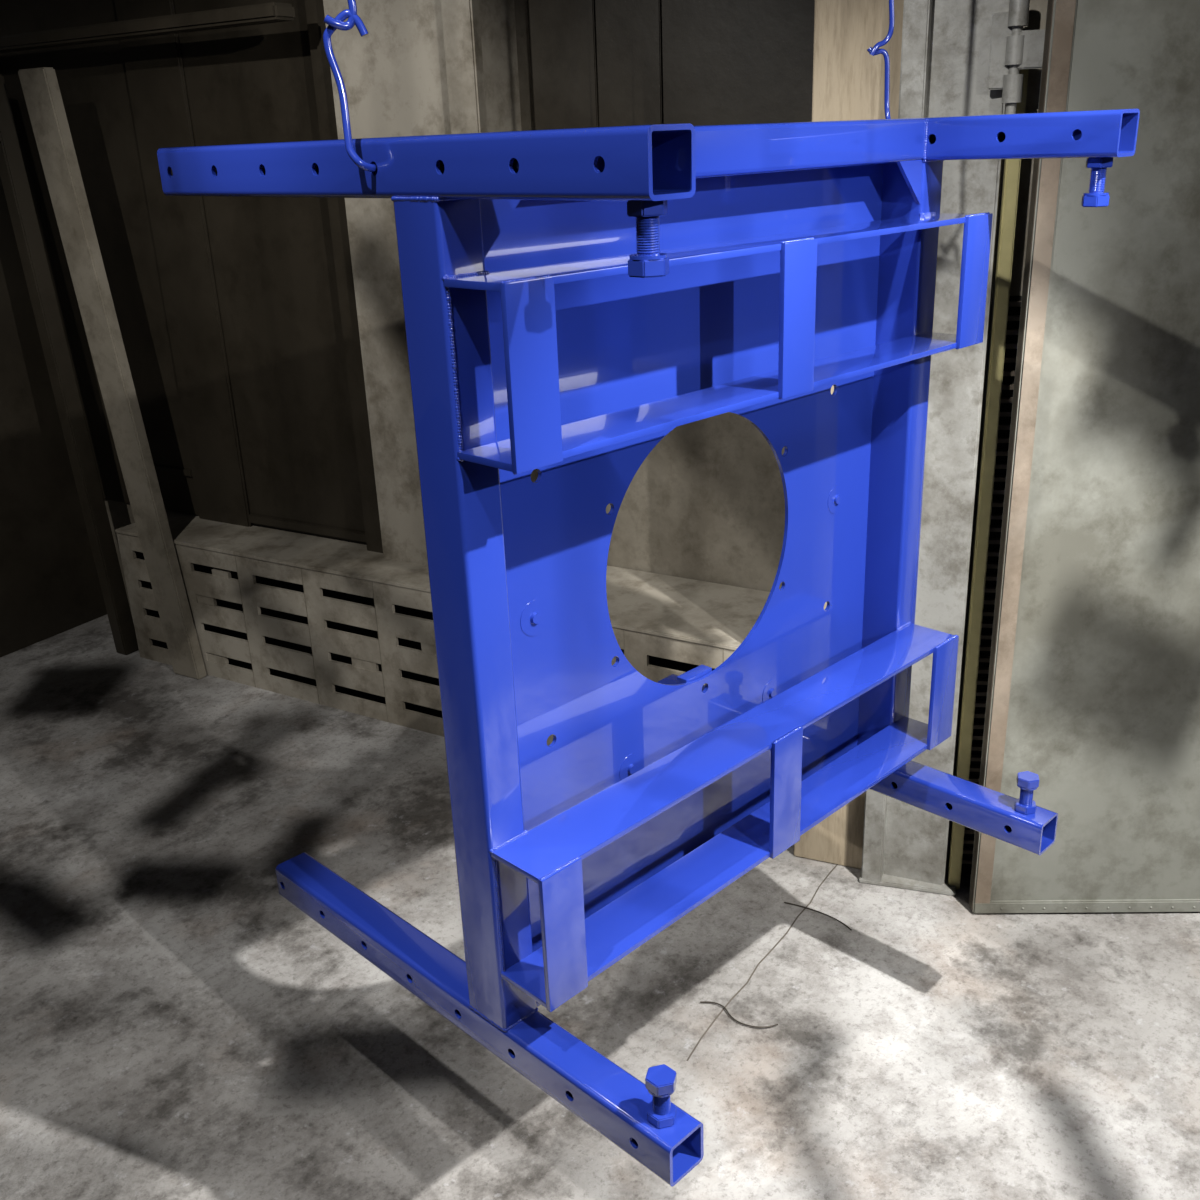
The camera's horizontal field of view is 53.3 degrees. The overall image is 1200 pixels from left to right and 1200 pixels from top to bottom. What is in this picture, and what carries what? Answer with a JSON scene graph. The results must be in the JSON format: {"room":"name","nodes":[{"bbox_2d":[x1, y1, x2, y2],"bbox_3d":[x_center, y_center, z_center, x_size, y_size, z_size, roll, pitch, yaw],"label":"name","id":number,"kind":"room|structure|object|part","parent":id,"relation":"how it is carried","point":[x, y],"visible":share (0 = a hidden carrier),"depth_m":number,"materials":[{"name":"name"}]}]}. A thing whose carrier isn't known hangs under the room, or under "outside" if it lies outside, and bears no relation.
{"room":"workshop","nodes":[
{"label":"workshop","id":0,"kind":"room"},
{"bbox_2d":[0,177,106,656],"bbox_3d":[-2.377,-0.879,3.313,0.060,2.625,1.950,10,24,29],"label":"wall","id":1,"kind":"structure","parent":0,"point":[50,586],"depth_m":4.14,"materials":[{"name":"black wood"}]},
{"bbox_2d":[323,0,377,171],"bbox_3d":[-0.256,-0.863,1.103,0.035,0.884,0.075,18,29,42],"label":"hook","id":2,"kind":"object","parent":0,"point":[335,23],"depth_m":1.21,"materials":[{"name":"blue metal"}]},
{"bbox_2d":[104,0,784,618],"bbox_3d":[-0.735,-0.998,3.447,3.471,2.625,0.182,8,24,26],"label":"wall","id":3,"kind":"structure","parent":0,"point":[707,502],"depth_m":3.19,"materials":[{"name":"beige paint"}]},
{"bbox_2d":[0,2,294,52],"bbox_3d":[-1.709,-1.618,3.476,2.175,0.038,0.075,10,24,29],"label":"header beam","id":4,"kind":"structure","parent":3,"relation":"attached to","point":[273,12],"depth_m":3.15,"materials":[{"name":"brown wood"}]},
{"bbox_2d":[0,0,382,552],"bbox_3d":[-1.288,-1.261,3.562,1.455,2.175,0.045,10,24,29],"label":"wall panel","id":5,"kind":"object","parent":3,"relation":"attached to","point":[237,318],"depth_m":3.61,"materials":[{"name":"brown wood"}]},
{"bbox_2d":[527,0,814,129],"bbox_3d":[0.272,-1.311,2.750,1.042,1.612,0.019,10,24,29],"label":"wall panel","id":6,"kind":"object","parent":3,"relation":"attached to","point":[594,63],"depth_m":2.83,"materials":[{"name":"wood"}]},
{"bbox_2d":[0,439,1199,1199],"bbox_3d":[-0.195,0.821,2.333,9.750,0.001,9.750,18,29,42],"label":"floor","id":7,"kind":"structure","parent":0,"point":[173,1026],"depth_m":2.34,"materials":[{"name":"concrete"}]},
{"bbox_2d":[0,74,138,654],"bbox_3d":[-1.718,-0.687,3.838,0.172,1.838,0.060,10,24,29],"label":"stud","id":8,"kind":"object","parent":7,"relation":"on","point":[13,174],"visible":0.97,"depth_m":3.81,"materials":[{"name":"brown wood"}]},
{"bbox_2d":[18,67,206,679],"bbox_3d":[-1.468,-0.625,3.653,0.322,1.838,0.039,10,24,29],"label":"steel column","id":9,"kind":"structure","parent":7,"relation":"on","point":[40,86],"depth_m":3.60,"materials":[{"name":"grey metal"}]},
{"bbox_2d":[115,511,769,745],"bbox_3d":[-0.385,0.119,3.529,2.565,0.459,0.372,10,24,29],"label":"bench","id":10,"kind":"object","parent":7,"relation":"on","point":[347,626],"visible":0.36,"depth_m":3.56,"materials":[{"name":"beige paint"}]},
{"bbox_2d":[323,0,537,564],"bbox_3d":[-0.416,-1.138,3.154,0.480,2.175,0.308,10,24,29],"label":"support pillar","id":11,"kind":"structure","parent":10,"relation":"on","point":[421,67],"depth_m":3.03,"materials":[{"name":"beige paint"}]},
{"bbox_2d":[686,864,837,1060],"bbox_3d":[0.362,0.732,2.509,0.010,0.004,0.753,11,25,31],"label":"crack","id":12,"kind":"object","parent":7,"relation":"on","point":[746,983],"visible":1,"depth_m":2.45,"materials":[{"name":"grey concrete"}]},
{"bbox_2d":[700,902,851,1027],"bbox_3d":[0.369,0.746,2.458,0.166,0.004,0.402,12,25,32],"label":"wire","id":13,"kind":"object","parent":7,"relation":"on","point":[784,902],"visible":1,"depth_m":2.35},
{"bbox_2d":[794,0,903,868],"bbox_3d":[0.492,-0.616,2.336,0.165,2.625,0.045,7,23,23],"label":"board","id":14,"kind":"object","parent":7,"relation":"on","point":[848,82],"visible":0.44,"depth_m":2.19,"materials":[{"name":"beige wood"}]},
{"bbox_2d":[859,0,1008,895],"bbox_3d":[0.656,-0.594,2.262,0.211,2.625,0.120,4,22,17],"label":"column","id":15,"kind":"structure","parent":7,"relation":"on","point":[945,50],"depth_m":2.31,"materials":[{"name":"concrete"}]},
{"bbox_2d":[947,69,1028,888],"bbox_3d":[0.761,-0.145,2.380,0.025,1.695,0.022,1,21,9],"label":"seal","id":16,"kind":"object","parent":15,"relation":"attached to","point":[1011,177],"visible":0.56,"depth_m":2.33,"materials":[{"name":"black rubber"}]},
{"bbox_2d":[961,0,1047,874],"bbox_3d":[0.844,-0.456,2.302,0.165,2.325,0.032,0,21,6],"label":"strip","id":17,"kind":"object","parent":15,"relation":"attached to","point":[1037,8],"visible":0.02,"depth_m":2.35,"materials":[{"name":"black painted metal"}]},
{"bbox_2d":[969,0,1199,913],"bbox_3d":[1.288,-0.394,2.194,1.202,2.246,0.092,-1,21,3],"label":"door","id":18,"kind":"structure","parent":15,"relation":"attached to","point":[1093,689],"depth_m":2.25,"materials":[{"name":"metal"}]},
{"bbox_3d":[0.718,-0.936,2.038,0.101,0.225,0.033,-1,21,3],"label":"door hinge","id":19,"kind":"part","parent":18,"relation":"part of","materials":[{"name":"grey metal"}]},
{"bbox_3d":[-0.177,-1.349,0.974,0.045,0.045,2.625,18,29,42],"label":"hanging rail","id":20,"kind":"object","parent":15,"relation":"attached to","visible":0},
{"bbox_2d":[157,109,1139,1186],"bbox_3d":[0.097,-0.089,1.802,0.875,1.158,0.984,18,29,42],"label":"metal frame","id":21,"kind":"object","parent":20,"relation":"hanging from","point":[574,299],"visible":1,"depth_m":1.59,"materials":[{"name":"blue metal"}]},
{"bbox_3d":[-0.249,-0.471,1.304,0.875,0.060,0.060,18,29,42],"label":"rail","id":22,"kind":"part","parent":21,"relation":"part of","materials":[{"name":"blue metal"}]},
{"bbox_3d":[-0.150,0.066,1.429,0.076,1.041,0.060,18,29,42],"label":"post","id":23,"kind":"part","parent":21,"relation":"part of","materials":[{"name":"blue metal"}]},
{"bbox_3d":[-0.203,0.553,1.696,0.862,0.060,0.060,18,29,42],"label":"rail","id":24,"kind":"part","parent":21,"relation":"part of","materials":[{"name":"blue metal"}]},
{"bbox_3d":[0.150,-0.075,1.752,0.006,1.038,0.869,18,29,42],"label":"plate","id":25,"kind":"part","parent":21,"relation":"part of","materials":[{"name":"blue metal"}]},
{"bbox_3d":[0.448,0.294,2.297,0.862,0.060,0.060,18,29,42],"label":"rail","id":26,"kind":"part","parent":21,"relation":"part of","materials":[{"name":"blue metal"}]},
{"bbox_3d":[0.501,-0.194,2.030,0.076,1.041,0.060,18,29,42],"label":"post","id":27,"kind":"part","parent":21,"relation":"part of","materials":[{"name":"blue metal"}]},
{"bbox_3d":[0.402,-0.730,1.905,0.875,0.060,0.060,18,29,42],"label":"rail","id":28,"kind":"part","parent":21,"relation":"part of","materials":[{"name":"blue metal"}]},
{"bbox_2d":[867,0,894,118],"bbox_3d":[0.400,-1.124,1.627,0.040,0.900,0.032,18,29,42],"label":"hook","id":29,"kind":"object","parent":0,"point":[873,51],"depth_m":1.75,"materials":[{"name":"blue metal"}]}
]}

